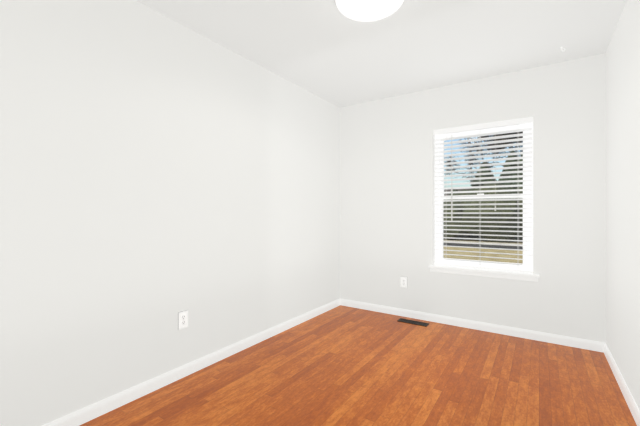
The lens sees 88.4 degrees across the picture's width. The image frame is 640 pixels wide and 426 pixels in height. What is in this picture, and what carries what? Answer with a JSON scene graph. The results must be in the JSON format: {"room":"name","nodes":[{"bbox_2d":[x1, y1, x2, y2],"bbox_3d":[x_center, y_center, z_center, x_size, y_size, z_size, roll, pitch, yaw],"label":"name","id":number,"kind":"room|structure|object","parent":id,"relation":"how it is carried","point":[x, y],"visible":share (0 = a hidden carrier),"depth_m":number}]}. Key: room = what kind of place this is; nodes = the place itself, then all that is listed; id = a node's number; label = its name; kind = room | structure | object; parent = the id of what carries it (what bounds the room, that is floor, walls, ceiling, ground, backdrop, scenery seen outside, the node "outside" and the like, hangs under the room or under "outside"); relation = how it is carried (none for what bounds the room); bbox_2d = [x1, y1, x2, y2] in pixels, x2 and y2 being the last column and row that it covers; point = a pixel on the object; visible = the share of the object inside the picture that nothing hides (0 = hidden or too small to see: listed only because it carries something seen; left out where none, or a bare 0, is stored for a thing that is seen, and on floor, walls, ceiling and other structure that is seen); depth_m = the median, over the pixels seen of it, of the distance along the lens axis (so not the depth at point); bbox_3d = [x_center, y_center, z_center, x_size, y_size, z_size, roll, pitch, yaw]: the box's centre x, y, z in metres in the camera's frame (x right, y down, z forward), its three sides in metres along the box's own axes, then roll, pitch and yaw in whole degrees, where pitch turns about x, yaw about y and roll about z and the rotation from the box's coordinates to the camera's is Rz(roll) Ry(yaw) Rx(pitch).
{"room":"empty bedroom","nodes":[
{"label":"empty bedroom","id":0,"kind":"room"},
{"bbox_2d":[0,0,339,425],"bbox_3d":[-0.854,-0.084,2.550,0.140,2.437,4.030,0,0,34],"label":"wall","id":1,"kind":"structure","parent":0,"point":[159,171],"depth_m":2.03},
{"bbox_2d":[178,310,187,329],"bbox_3d":[-0.946,0.740,2.278,0.008,0.119,0.075,0,0,34],"label":"electrical outlet","id":2,"kind":"object","parent":1,"relation":"attached to","point":[182,319],"visible":1,"depth_m":2.27},
{"bbox_2d":[43,299,339,425],"bbox_3d":[-0.790,1.097,2.507,0.013,0.077,3.750,0,0,34],"label":"baseboard","id":3,"kind":"structure","parent":1,"relation":"attached to","point":[94,410],"depth_m":2.20},
{"bbox_2d":[79,305,636,425],"bbox_3d":[0.243,1.195,1.816,2.780,0.120,4.030,0,0,34],"label":"floor","id":4,"kind":"structure","parent":0,"point":[340,365],"depth_m":2.19},
{"bbox_2d":[397,318,428,326],"bbox_3d":[0.963,1.132,3.409,0.305,0.005,0.105,0,0,34],"label":"floor vent","id":5,"kind":"object","parent":4,"relation":"in","point":[413,322],"visible":1,"depth_m":3.40},
{"bbox_2d":[136,0,626,107],"bbox_3d":[0.243,-1.362,1.816,2.780,0.120,4.030,0,0,34],"label":"ceiling","id":6,"kind":"structure","parent":0,"point":[327,50],"depth_m":2.46},
{"bbox_2d":[334,0,404,21],"bbox_3d":[0.296,-1.249,1.949,0.436,0.106,0.436,0,0,34],"label":"dome","id":7,"kind":"object","parent":6,"relation":"attached to","point":[365,10],"visible":1,"depth_m":1.95},
{"bbox_2d":[340,53,605,342],"bbox_3d":[1.325,-0.084,3.432,2.500,2.437,0.140,0,0,34],"label":"wall","id":8,"kind":"structure","parent":0,"point":[387,195],"depth_m":3.15},
{"bbox_2d":[401,276,406,287],"bbox_3d":[0.920,0.760,3.613,0.075,0.119,0.008,0,0,34],"label":"electrical outlet","id":9,"kind":"object","parent":8,"relation":"attached to","point":[403,282],"visible":1,"depth_m":3.61},
{"bbox_2d":[340,299,604,352],"bbox_3d":[1.283,1.097,3.368,2.500,0.077,0.013,0,0,34],"label":"baseboard","id":10,"kind":"structure","parent":8,"relation":"attached to","point":[552,338],"depth_m":3.16},
{"bbox_2d":[435,122,532,272],"bbox_3d":[1.606,-0.162,3.286,0.880,1.417,0.070,0,0,34],"label":"window","id":11,"kind":"structure","parent":8,"relation":"in","point":[490,130],"depth_m":3.22},
{"bbox_2d":[433,117,532,272],"bbox_3d":[1.565,-0.163,3.224,0.874,1.411,0.059,0,0,34],"label":"window blind slats","id":12,"kind":"object","parent":11,"relation":"attached to","point":[525,120],"visible":0.94,"depth_m":3.19},
{"bbox_2d":[451,134,452,220],"bbox_3d":[1.336,-0.360,3.335,0.014,0.880,0.014,0,0,16],"label":"cord","id":13,"kind":"object","parent":12,"relation":"attached to","point":[451,184],"depth_m":3.33},
{"bbox_2d":[428,265,539,281],"bbox_3d":[1.560,0.581,3.207,0.970,0.068,0.104,0,0,34],"label":"window sill","id":14,"kind":"structure","parent":8,"relation":"attached to","point":[521,276],"depth_m":3.15},
{"bbox_2d":[606,0,639,409],"bbox_3d":[1.340,-0.084,1.081,0.140,2.437,4.030,0,0,34],"label":"wall","id":15,"kind":"structure","parent":0,"point":[623,197],"depth_m":2.08},
{"bbox_2d":[604,343,639,425],"bbox_3d":[1.276,1.097,1.124,0.013,0.077,3.750,0,0,34],"label":"baseboard","id":16,"kind":"structure","parent":15,"relation":"attached to","point":[631,404],"depth_m":2.04},
{"label":"outside","id":17,"kind":"structure","parent":0,"visible":0},
{"bbox_2d":[444,237,522,264],"bbox_3d":[33.667,1.685,53.990,120.000,0.200,119.850,0,0,34],"label":"lawn","id":18,"kind":"structure","parent":17,"point":[483,254],"depth_m":12.88},
{"bbox_2d":[444,189,461,195],"bbox_3d":[21.964,-1.015,47.294,8.800,5.200,8.800,0,0,34],"label":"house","id":19,"kind":"structure","parent":18,"relation":"on","point":[445,190],"depth_m":48.14},
{"bbox_2d":[444,131,522,241],"bbox_3d":[15.699,-4.883,26.487,21.900,13.359,24.251,0,0,34],"label":"vegetation","id":20,"kind":"object","parent":18,"relation":"on","point":[489,215],"depth_m":18.35},
{"bbox_2d":[444,243,522,249],"bbox_3d":[7.924,1.575,15.537,120.000,0.020,1.600,0,0,34],"label":"road","id":21,"kind":"structure","parent":18,"relation":"on","point":[483,246],"depth_m":15.37},
{"bbox_2d":[444,240,522,245],"bbox_3d":[8.675,1.555,16.659,120.000,0.060,1.100,0,0,34],"label":"sidewalk","id":22,"kind":"structure","parent":18,"relation":"on","point":[483,242],"depth_m":17.01}
]}

